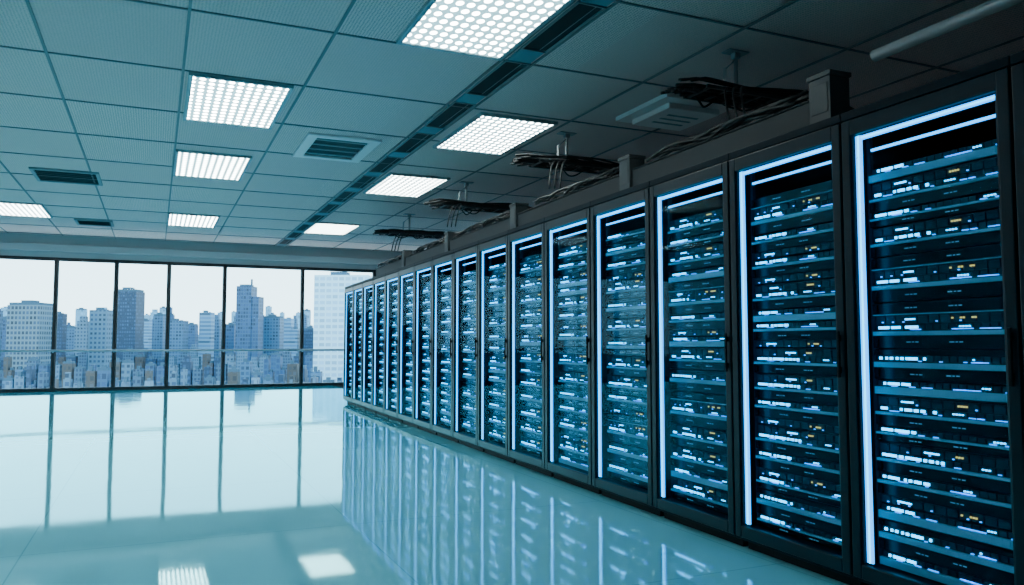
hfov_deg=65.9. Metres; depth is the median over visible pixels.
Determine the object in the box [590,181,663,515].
rack
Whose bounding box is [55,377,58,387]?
building
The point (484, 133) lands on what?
recessed light
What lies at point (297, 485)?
floor
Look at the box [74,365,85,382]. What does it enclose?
building
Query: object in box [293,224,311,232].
ceiling vent
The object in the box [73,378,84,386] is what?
building
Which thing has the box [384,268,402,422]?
rack
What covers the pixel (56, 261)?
trim
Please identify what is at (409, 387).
server
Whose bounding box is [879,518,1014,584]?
server
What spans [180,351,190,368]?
building
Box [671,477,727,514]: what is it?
server
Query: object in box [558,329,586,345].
server
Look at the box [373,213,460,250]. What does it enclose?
hanger
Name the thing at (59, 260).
window
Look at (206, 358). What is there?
building
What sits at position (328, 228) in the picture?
recessed light
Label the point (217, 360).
building
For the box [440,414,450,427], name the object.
server
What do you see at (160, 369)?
building
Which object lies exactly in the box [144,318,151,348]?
tower
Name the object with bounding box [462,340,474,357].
server
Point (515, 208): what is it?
junction box
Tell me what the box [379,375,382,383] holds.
server
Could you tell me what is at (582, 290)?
server
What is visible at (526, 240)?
rack
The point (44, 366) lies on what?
building
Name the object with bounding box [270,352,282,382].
building
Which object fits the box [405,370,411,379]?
server
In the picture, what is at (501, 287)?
server
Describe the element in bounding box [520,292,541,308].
server
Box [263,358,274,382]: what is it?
building
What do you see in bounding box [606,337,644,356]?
server
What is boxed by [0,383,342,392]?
baseboard
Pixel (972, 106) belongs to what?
rack
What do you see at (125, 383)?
building
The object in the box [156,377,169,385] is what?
building
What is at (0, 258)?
window
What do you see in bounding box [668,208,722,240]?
server
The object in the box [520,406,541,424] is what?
server
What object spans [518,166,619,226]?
cable trunking
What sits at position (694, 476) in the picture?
server
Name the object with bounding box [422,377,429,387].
server
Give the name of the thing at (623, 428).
server
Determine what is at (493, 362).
server
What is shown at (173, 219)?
recessed light
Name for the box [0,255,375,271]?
trim
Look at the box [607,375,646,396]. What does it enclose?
server
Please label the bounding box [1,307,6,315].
tower
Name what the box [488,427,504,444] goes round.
server
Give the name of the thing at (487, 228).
cable tray
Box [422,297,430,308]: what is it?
server
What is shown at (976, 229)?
server
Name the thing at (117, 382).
building
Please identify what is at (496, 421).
server
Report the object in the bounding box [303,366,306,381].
building
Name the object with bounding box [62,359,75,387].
building
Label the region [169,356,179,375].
building
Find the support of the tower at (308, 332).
on the ground
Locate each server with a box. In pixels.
[379,315,383,327]
[379,328,383,335]
[379,341,383,348]
[379,367,382,375]
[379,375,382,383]
[379,384,382,397]
[379,397,382,405]
[380,293,383,301]
[380,306,383,314]
[391,350,396,358]
[391,359,396,367]
[391,368,396,377]
[391,377,396,386]
[391,386,396,396]
[391,396,396,405]
[392,290,397,298]
[392,299,396,308]
[392,308,396,317]
[392,318,396,330]
[392,331,396,339]
[392,341,395,349]
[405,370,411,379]
[405,385,411,394]
[405,394,411,404]
[405,404,411,415]
[406,286,412,291]
[406,291,412,300]
[406,301,412,310]
[406,311,412,320]
[406,321,412,325]
[406,326,412,334]
[406,335,412,349]
[406,350,411,359]
[406,360,411,369]
[421,398,429,409]
[421,409,429,420]
[422,281,430,297]
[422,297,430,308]
[422,308,429,318]
[422,319,429,334]
[422,335,429,344]
[422,346,428,355]
[422,356,429,366]
[422,366,429,377]
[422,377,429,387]
[422,387,429,398]
[440,357,450,368]
[440,368,450,379]
[440,380,450,391]
[440,391,450,397]
[440,397,450,409]
[440,408,450,415]
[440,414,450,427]
[441,276,450,288]
[441,288,450,294]
[441,294,450,305]
[441,305,450,316]
[441,317,450,327]
[441,328,450,339]
[441,340,449,356]
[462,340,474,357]
[462,358,475,370]
[462,370,475,383]
[462,383,475,402]
[462,401,475,415]
[462,414,475,434]
[463,270,475,277]
[463,276,475,290]
[463,289,475,296]
[463,295,475,308]
[463,308,475,326]
[463,327,475,338]
[488,332,504,345]
[488,346,503,359]
[488,373,504,387]
[488,386,504,401]
[488,400,504,415]
[488,413,504,430]
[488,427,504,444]
[489,263,504,278]
[489,277,504,285]
[489,284,504,291]
[489,290,504,311]
[489,311,504,331]
[489,359,504,366]
[489,366,504,373]
[520,253,541,279]
[520,277,541,293]
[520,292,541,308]
[520,308,541,323]
[520,323,541,337]
[520,339,540,345]
[520,346,541,368]
[520,368,541,376]
[520,376,541,392]
[520,391,541,408]
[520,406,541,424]
[520,420,541,440]
[520,436,541,456]
[558,242,586,263]
[558,259,586,280]
[558,277,586,288]
[558,286,586,296]
[558,294,586,312]
[558,312,586,329]
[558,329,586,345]
[558,347,587,372]
[558,371,587,390]
[558,388,587,407]
[558,404,587,425]
[558,421,587,443]
[559,438,587,461]
[559,455,587,470]
[606,228,644,244]
[606,237,644,263]
[606,257,645,281]
[606,277,645,299]
[606,297,645,318]
[606,317,645,336]
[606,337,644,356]
[607,356,646,376]
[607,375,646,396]
[607,393,646,416]
[607,412,646,448]
[607,440,647,468]
[607,459,647,489]
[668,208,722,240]
[668,231,722,251]
[668,243,723,272]
[668,266,723,282]
[669,278,724,314]
[669,313,724,335]
[669,336,723,346]
[669,347,724,370]
[670,369,725,394]
[670,390,726,430]
[670,422,726,454]
[671,444,726,478]
[671,466,727,490]
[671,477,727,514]
[751,180,832,235]
[751,222,833,260]
[752,250,834,284]
[753,278,834,309]
[753,306,835,322]
[753,320,835,347]
[754,348,836,375]
[754,373,837,404]
[755,398,838,433]
[755,423,838,462]
[756,449,839,491]
[756,474,840,506]
[757,487,840,535]
[757,513,841,550]
[869,139,996,183]
[869,156,998,213]
[870,191,999,228]
[870,209,1000,257]
[871,244,1002,302]
[872,297,1004,348]
[874,349,1006,384]
[875,379,1006,402]
[875,394,1008,438]
[876,425,1009,457]
[877,440,1010,494]
[877,471,1011,529]
[878,502,1012,549]
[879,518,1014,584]
[880,549,1003,584]
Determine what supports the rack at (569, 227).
on the floor
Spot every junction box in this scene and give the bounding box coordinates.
[401,250,412,266]
[444,231,457,251]
[509,202,528,228]
[618,154,645,190]
[806,69,850,123]
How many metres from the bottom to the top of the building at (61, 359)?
42.699 m
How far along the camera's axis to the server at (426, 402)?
10.40 m
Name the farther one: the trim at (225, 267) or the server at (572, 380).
the trim at (225, 267)
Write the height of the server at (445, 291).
0.064 m
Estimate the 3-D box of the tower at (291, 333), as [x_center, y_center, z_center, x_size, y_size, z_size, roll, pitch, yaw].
[-133.671,47.594,477.925,8.506,64.973,6.805,0,-4,0]
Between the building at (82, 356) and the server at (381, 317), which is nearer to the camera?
the server at (381, 317)
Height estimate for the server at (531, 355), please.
0.205 m
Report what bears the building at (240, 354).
on the ground
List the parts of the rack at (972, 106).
mounting rail, handle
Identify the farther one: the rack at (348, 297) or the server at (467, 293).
the rack at (348, 297)
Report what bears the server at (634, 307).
in the rack at (628, 209)
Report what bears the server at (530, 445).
in the rack at (526, 240)
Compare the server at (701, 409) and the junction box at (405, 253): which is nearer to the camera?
the server at (701, 409)
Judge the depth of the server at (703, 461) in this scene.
4.88 m
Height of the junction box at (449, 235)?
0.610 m
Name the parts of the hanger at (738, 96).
hanger rod, mounting plate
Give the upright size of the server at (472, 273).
0.064 m
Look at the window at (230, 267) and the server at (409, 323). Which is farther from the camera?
the window at (230, 267)
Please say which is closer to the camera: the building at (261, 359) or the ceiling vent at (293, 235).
the ceiling vent at (293, 235)
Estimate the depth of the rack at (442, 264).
9.82 m
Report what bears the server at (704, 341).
in the rack at (702, 187)
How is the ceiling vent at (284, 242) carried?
in the ceiling
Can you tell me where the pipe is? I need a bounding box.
[870,0,1023,61]
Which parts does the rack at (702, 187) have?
mounting rail, handle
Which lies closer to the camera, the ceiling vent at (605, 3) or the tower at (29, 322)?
the ceiling vent at (605, 3)
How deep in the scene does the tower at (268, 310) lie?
996.75 m
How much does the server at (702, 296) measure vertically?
0.205 m
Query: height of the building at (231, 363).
43.148 m
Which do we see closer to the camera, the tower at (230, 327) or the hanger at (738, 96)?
the hanger at (738, 96)
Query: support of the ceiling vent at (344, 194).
in the ceiling
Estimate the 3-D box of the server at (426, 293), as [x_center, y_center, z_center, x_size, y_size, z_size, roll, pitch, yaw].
[-0.789,-0.038,10.468,0.630,0.205,0.700,2,-4,-22]
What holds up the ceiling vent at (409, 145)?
in the ceiling
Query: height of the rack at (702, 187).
2.235 m
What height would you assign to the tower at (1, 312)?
64.532 m
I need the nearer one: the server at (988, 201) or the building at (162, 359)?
the server at (988, 201)
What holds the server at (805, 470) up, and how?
in the rack at (811, 154)
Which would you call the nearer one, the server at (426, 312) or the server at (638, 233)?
the server at (638, 233)
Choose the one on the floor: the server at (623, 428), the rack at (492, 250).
the rack at (492, 250)
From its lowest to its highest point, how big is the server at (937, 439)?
0.064 m
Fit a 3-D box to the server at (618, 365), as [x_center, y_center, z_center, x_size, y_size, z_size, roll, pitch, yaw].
[1.138,0.537,5.777,0.630,0.134,0.700,2,-4,-22]
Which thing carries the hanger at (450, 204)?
hanging from the ceiling
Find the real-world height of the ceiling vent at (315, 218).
0.020 m
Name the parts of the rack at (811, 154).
mounting rail, handle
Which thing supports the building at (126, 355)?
on the ground
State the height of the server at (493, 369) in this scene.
0.064 m
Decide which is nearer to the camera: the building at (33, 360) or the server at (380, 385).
the server at (380, 385)
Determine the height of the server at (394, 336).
0.134 m
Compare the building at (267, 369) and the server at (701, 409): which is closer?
the server at (701, 409)
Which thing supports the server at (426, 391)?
in the rack at (422, 269)
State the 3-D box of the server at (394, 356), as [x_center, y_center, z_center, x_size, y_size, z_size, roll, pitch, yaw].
[-1.431,0.937,11.956,0.630,0.134,0.700,2,-4,-22]
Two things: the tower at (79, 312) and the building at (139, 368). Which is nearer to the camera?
the building at (139, 368)
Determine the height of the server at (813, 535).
0.064 m
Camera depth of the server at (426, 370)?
10.44 m
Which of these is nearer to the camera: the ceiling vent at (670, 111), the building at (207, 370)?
the ceiling vent at (670, 111)
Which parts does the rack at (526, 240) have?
mounting rail, handle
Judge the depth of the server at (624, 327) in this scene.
5.73 m
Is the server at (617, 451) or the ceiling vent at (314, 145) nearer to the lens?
the server at (617, 451)
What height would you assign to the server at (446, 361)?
0.134 m
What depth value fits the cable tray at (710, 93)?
6.98 m
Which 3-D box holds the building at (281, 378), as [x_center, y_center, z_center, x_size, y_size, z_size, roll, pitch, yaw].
[-55.173,40.475,187.780,2.504,41.735,2.003,0,-4,0]
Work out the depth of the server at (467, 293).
8.91 m
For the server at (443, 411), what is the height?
0.064 m
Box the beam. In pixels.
[0,232,413,269]
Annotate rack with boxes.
[343,285,355,405]
[352,281,365,408]
[361,277,375,412]
[372,273,388,417]
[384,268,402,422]
[397,263,418,427]
[413,257,436,434]
[431,249,458,442]
[452,241,484,451]
[477,230,515,462]
[508,217,553,476]
[544,201,601,493]
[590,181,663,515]
[650,153,747,545]
[729,114,867,584]
[841,55,1023,584]
[1010,50,1023,365]
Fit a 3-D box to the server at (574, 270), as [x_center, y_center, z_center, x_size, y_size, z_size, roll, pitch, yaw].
[0.817,-0.183,6.599,0.630,0.134,0.700,2,-4,-22]
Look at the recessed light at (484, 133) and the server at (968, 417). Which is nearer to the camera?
the server at (968, 417)
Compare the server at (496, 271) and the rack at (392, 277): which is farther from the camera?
the rack at (392, 277)
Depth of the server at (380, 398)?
12.76 m
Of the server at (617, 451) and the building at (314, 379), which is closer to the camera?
the server at (617, 451)
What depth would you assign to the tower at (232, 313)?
997.85 m
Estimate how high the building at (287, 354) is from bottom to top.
46.956 m
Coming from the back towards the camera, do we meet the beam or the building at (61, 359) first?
the building at (61, 359)
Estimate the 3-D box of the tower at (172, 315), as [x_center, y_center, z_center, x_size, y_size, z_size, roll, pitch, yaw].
[-431.532,65.801,997.834,6.980,95.738,5.584,0,-4,0]
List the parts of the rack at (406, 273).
mounting rail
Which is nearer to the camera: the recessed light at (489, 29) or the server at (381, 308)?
the recessed light at (489, 29)
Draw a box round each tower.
[0,308,2,367]
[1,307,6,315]
[1,316,6,359]
[5,300,52,369]
[56,311,66,359]
[66,325,76,358]
[74,316,88,355]
[75,308,87,326]
[87,307,112,369]
[113,287,144,358]
[144,314,150,319]
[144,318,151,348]
[150,309,157,319]
[152,312,165,358]
[159,306,165,313]
[169,318,188,363]
[170,307,174,320]
[188,322,197,348]
[198,310,214,368]
[214,314,221,357]
[225,322,235,354]
[231,311,235,322]
[235,279,263,365]
[263,314,283,357]
[265,306,273,315]
[283,317,299,359]
[293,315,297,326]
[296,312,299,328]
[303,326,313,364]
[304,309,310,325]
[304,314,307,327]
[313,272,371,381]
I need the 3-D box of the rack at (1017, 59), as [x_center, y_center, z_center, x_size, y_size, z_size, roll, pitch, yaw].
[2.513,0.199,2.734,1.054,2.235,0.834,2,-4,-22]
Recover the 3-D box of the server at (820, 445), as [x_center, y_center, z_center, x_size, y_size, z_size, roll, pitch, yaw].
[1.780,0.788,4.209,0.630,0.134,0.700,2,-4,-22]
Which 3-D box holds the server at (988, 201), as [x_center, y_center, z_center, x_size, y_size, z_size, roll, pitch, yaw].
[2.101,-0.348,3.507,0.630,0.064,0.700,2,-4,-22]
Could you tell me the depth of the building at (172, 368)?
267.42 m
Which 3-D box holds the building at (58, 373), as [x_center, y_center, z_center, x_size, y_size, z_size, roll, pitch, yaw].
[-154.869,44.957,267.657,3.088,43.099,2.471,0,-4,0]
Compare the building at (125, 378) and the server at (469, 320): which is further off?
the building at (125, 378)
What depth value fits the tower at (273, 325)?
435.55 m
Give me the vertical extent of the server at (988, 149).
0.064 m
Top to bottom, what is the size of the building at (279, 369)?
45.152 m
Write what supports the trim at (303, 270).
attached to the beam
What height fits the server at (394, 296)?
0.134 m
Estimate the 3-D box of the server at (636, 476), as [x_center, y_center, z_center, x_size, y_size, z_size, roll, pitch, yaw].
[1.138,1.308,5.727,0.630,0.134,0.700,2,-4,-22]
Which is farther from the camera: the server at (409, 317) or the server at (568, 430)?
the server at (409, 317)
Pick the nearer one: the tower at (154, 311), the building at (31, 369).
the building at (31, 369)
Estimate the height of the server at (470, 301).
0.134 m
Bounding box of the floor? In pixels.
[0,385,847,584]
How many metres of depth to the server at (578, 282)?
6.54 m
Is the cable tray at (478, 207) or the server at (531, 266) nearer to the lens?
the server at (531, 266)
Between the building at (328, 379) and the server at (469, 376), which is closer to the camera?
the server at (469, 376)
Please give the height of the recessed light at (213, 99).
0.035 m
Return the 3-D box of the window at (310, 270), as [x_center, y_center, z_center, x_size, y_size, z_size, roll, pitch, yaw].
[-4.766,0.936,21.681,1.902,3.070,0.070,2,-4,-24]
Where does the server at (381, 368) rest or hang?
in the rack at (379, 281)
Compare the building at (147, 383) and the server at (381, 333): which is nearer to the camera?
the server at (381, 333)
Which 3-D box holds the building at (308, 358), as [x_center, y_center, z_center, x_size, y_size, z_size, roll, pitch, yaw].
[-98.348,51.610,382.467,3.844,44.639,3.075,0,-4,0]
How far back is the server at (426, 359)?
10.43 m
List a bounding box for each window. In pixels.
[0,258,54,389]
[54,260,114,388]
[114,262,167,386]
[168,264,223,385]
[224,267,301,384]
[303,270,372,383]
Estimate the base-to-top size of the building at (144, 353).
49.316 m
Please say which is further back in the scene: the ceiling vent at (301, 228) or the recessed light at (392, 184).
the ceiling vent at (301, 228)
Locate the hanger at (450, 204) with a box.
[424,181,532,226]
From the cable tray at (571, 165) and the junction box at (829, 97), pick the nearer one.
the junction box at (829, 97)
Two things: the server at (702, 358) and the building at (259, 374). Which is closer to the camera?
the server at (702, 358)
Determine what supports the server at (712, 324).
in the rack at (702, 187)
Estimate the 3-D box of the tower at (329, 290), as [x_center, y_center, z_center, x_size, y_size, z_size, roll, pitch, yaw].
[-48.475,29.047,228.602,15.430,69.811,12.344,0,-4,0]
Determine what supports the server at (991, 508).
in the rack at (972, 106)
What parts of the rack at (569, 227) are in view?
mounting rail, handle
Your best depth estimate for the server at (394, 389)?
11.97 m
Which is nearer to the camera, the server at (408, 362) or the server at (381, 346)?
the server at (408, 362)
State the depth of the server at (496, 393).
8.07 m
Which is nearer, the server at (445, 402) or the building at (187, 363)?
the server at (445, 402)
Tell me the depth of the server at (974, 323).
3.35 m
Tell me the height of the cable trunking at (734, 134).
0.577 m
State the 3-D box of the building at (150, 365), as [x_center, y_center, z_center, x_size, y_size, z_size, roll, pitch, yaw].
[-122.861,45.059,267.650,2.909,42.894,2.327,0,-4,0]
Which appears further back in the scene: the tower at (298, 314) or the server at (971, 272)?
the tower at (298, 314)
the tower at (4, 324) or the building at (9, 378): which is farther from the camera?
the tower at (4, 324)
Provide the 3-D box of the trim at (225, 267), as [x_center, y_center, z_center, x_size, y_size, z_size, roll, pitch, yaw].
[-7.466,0.857,20.459,0.068,3.070,0.180,2,-4,-24]
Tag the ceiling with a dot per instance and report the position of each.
(629, 42)
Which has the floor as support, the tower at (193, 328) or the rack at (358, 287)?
the rack at (358, 287)
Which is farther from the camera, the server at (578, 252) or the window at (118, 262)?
the window at (118, 262)
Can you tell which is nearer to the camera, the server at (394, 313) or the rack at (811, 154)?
the rack at (811, 154)
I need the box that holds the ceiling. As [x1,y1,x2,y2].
[0,0,1023,251]
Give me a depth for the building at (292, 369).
267.55 m
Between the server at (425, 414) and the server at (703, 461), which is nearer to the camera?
the server at (703, 461)
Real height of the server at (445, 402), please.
0.134 m
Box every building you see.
[0,371,3,388]
[2,375,13,388]
[3,356,14,377]
[5,381,11,388]
[14,371,25,388]
[15,366,26,376]
[26,364,37,387]
[27,357,40,379]
[37,371,49,387]
[38,362,50,386]
[50,361,61,380]
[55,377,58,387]
[56,357,65,364]
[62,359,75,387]
[63,372,72,387]
[66,355,77,366]
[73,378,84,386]
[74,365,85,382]
[78,352,87,370]
[85,366,96,386]
[97,365,110,386]
[109,358,123,379]
[109,378,122,386]
[121,359,133,381]
[121,377,132,385]
[121,380,129,386]
[123,348,137,366]
[133,366,144,381]
[133,371,143,385]
[134,354,145,368]
[143,344,146,365]
[144,378,153,385]
[145,362,156,385]
[145,369,154,385]
[146,356,156,365]
[156,362,163,381]
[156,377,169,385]
[157,357,164,365]
[168,365,179,384]
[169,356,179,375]
[170,371,178,385]
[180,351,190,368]
[180,356,192,384]
[180,368,188,384]
[190,344,197,357]
[191,355,200,368]
[192,366,203,384]
[202,353,213,384]
[204,365,215,379]
[204,375,215,384]
[214,356,220,378]
[216,362,227,383]
[225,352,235,363]
[228,361,235,368]
[228,366,239,383]
[236,348,247,368]
[240,358,252,383]
[242,379,247,383]
[250,357,258,371]
[251,370,263,383]
[251,375,259,383]
[259,354,269,371]
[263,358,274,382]
[263,374,272,383]
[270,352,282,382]
[275,355,285,382]
[276,375,286,382]
[283,348,291,380]
[287,360,298,382]
[293,353,298,363]
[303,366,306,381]
[305,353,312,382]
[310,375,318,382]
[311,366,322,382]
[323,377,334,381]
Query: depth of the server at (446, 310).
9.69 m
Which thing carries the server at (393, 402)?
in the rack at (392, 277)
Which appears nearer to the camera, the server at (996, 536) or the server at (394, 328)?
the server at (996, 536)
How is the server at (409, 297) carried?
in the rack at (406, 273)
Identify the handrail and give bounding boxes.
[0,349,343,352]
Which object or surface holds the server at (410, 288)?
in the rack at (406, 273)
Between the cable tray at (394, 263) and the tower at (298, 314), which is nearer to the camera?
the cable tray at (394, 263)
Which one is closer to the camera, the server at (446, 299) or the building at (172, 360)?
the server at (446, 299)
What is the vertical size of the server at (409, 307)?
0.134 m
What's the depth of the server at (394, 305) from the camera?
12.07 m
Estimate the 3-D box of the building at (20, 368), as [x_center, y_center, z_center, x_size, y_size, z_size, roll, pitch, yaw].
[-167.054,45.751,267.606,2.790,41.507,2.232,0,-4,0]
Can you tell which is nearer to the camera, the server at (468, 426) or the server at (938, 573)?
the server at (938, 573)
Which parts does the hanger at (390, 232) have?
hanger rod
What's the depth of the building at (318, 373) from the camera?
188.20 m
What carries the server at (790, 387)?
in the rack at (811, 154)
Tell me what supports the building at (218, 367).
on the ground
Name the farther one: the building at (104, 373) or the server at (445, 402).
the building at (104, 373)
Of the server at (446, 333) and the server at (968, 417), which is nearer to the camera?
the server at (968, 417)
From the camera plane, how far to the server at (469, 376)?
8.86 m
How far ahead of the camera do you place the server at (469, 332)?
8.88 m
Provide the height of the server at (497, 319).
0.205 m
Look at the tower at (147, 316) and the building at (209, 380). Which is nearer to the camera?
the building at (209, 380)
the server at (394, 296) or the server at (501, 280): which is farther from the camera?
the server at (394, 296)
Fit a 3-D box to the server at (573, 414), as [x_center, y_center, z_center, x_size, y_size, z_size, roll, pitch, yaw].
[0.817,1.008,6.522,0.630,0.134,0.700,2,-4,-22]
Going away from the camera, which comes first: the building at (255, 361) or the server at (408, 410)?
the server at (408, 410)
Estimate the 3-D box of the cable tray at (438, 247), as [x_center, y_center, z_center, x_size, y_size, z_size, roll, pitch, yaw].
[-1.434,-0.528,13.313,0.180,0.577,2.390,2,-4,-22]
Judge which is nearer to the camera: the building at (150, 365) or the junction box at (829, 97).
the junction box at (829, 97)
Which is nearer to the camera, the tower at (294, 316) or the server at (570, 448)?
the server at (570, 448)
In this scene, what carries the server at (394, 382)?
in the rack at (392, 277)
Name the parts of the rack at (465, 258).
mounting rail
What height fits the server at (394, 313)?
0.134 m
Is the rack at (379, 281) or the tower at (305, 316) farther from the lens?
the tower at (305, 316)
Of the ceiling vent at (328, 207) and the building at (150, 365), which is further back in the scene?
the building at (150, 365)
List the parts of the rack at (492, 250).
mounting rail, handle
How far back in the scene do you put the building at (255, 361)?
382.13 m
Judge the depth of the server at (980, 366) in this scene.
3.35 m
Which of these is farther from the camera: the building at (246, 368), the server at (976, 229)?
the building at (246, 368)
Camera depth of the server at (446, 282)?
9.72 m
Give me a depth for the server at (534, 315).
7.32 m
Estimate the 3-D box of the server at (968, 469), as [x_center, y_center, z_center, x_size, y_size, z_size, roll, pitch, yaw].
[2.101,0.738,3.437,0.630,0.134,0.700,2,-4,-22]
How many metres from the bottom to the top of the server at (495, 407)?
0.134 m
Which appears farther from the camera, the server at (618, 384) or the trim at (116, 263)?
the trim at (116, 263)
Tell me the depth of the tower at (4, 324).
436.73 m
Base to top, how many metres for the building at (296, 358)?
44.391 m
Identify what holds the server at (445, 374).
in the rack at (442, 264)
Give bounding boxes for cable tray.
[376,255,401,275]
[380,232,458,237]
[405,237,444,265]
[429,203,509,212]
[449,211,509,249]
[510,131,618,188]
[521,159,615,174]
[683,84,804,109]
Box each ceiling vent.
[29,167,102,185]
[74,218,113,226]
[277,239,293,245]
[285,232,302,239]
[292,132,381,162]
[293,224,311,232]
[303,214,326,223]
[315,203,340,214]
[329,190,357,204]
[345,175,378,191]
[364,156,403,176]
[388,132,435,157]
[417,101,475,133]
[456,59,530,103]
[507,0,606,63]
[580,0,614,6]
[616,93,733,130]
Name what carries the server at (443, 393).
in the rack at (442, 264)
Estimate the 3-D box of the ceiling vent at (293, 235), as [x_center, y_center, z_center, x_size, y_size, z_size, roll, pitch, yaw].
[-5.257,-1.363,19.024,0.250,0.020,1.350,2,-4,-24]
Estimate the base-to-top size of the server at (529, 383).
0.134 m
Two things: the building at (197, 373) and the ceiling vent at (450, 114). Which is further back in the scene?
the building at (197, 373)
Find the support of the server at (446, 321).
in the rack at (442, 264)
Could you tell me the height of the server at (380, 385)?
0.205 m
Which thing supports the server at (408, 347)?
in the rack at (406, 273)
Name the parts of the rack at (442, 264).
mounting rail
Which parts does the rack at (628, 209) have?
mounting rail, handle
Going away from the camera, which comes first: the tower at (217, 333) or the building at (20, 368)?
the building at (20, 368)
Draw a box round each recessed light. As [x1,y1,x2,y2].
[0,201,52,217]
[167,212,219,227]
[173,149,251,180]
[183,72,293,129]
[302,222,360,234]
[363,172,450,197]
[396,0,573,60]
[433,112,557,155]
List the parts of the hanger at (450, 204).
hanger rod, mounting plate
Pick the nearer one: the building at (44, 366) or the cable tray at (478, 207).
the cable tray at (478, 207)
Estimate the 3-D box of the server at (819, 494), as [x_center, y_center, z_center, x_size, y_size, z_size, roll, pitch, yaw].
[1.780,1.033,4.193,0.630,0.064,0.700,2,-4,-22]
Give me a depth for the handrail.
19.60 m
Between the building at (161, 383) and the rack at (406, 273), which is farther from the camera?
the building at (161, 383)
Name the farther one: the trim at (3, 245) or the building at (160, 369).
the building at (160, 369)
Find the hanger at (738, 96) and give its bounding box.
[660,48,854,119]
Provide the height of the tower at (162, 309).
96.303 m
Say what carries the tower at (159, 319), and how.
on the ground
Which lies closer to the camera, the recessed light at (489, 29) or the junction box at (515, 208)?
the recessed light at (489, 29)
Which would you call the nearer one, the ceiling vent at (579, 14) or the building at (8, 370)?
the ceiling vent at (579, 14)
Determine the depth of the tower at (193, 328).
566.55 m
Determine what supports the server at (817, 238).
in the rack at (811, 154)
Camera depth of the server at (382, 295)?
12.83 m
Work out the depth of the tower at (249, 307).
415.71 m
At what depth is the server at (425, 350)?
10.47 m
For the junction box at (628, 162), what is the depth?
7.17 m
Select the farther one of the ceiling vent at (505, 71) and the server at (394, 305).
the server at (394, 305)
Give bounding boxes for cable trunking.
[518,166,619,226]
[632,89,809,185]
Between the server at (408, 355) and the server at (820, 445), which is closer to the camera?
the server at (820, 445)
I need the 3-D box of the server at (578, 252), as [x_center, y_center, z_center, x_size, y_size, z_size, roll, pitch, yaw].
[0.817,-0.323,6.608,0.630,0.134,0.700,2,-4,-22]
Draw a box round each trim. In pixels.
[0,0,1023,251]
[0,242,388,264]
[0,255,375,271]
[50,260,58,388]
[111,262,117,387]
[165,264,170,386]
[221,266,226,384]
[300,269,304,383]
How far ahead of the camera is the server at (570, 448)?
6.45 m
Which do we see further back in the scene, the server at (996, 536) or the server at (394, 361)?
the server at (394, 361)
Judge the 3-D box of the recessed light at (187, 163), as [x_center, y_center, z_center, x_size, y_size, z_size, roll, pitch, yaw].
[-4.401,-1.841,11.542,0.980,0.035,1.700,2,-4,-24]
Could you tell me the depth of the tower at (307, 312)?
996.99 m
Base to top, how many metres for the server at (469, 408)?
0.134 m
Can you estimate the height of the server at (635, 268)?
0.134 m
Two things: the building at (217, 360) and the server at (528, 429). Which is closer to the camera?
the server at (528, 429)
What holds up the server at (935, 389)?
in the rack at (972, 106)
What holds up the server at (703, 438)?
in the rack at (702, 187)
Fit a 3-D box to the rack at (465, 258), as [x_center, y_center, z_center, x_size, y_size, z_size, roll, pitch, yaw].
[-0.056,0.599,8.913,1.054,2.235,0.834,2,-4,-22]
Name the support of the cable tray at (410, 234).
on the hanger at (390, 232)
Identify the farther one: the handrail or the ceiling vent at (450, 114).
the handrail
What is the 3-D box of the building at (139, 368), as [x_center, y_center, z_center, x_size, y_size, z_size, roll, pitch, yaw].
[-126.486,45.723,267.607,3.685,41.563,2.948,0,-4,0]
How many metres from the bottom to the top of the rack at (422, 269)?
2.235 m
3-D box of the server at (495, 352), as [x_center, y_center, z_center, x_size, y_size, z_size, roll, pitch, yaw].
[0.174,0.617,8.098,0.630,0.134,0.700,2,-4,-22]
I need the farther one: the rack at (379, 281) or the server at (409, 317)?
the rack at (379, 281)
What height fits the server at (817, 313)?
0.064 m
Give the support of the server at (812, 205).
in the rack at (811, 154)
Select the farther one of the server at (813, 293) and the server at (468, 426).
the server at (468, 426)
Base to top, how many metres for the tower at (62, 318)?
66.963 m
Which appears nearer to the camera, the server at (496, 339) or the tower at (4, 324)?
the server at (496, 339)
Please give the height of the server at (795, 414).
0.134 m
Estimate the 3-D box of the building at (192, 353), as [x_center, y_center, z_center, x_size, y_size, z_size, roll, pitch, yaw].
[-208.795,58.200,517.323,4.789,48.890,3.831,0,-4,0]
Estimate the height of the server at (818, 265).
0.134 m
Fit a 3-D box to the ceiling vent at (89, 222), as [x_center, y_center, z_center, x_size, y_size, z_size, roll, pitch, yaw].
[-8.949,-1.494,16.938,0.720,0.030,0.800,2,-4,-24]
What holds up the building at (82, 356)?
on the ground
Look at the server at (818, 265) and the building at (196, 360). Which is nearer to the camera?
the server at (818, 265)

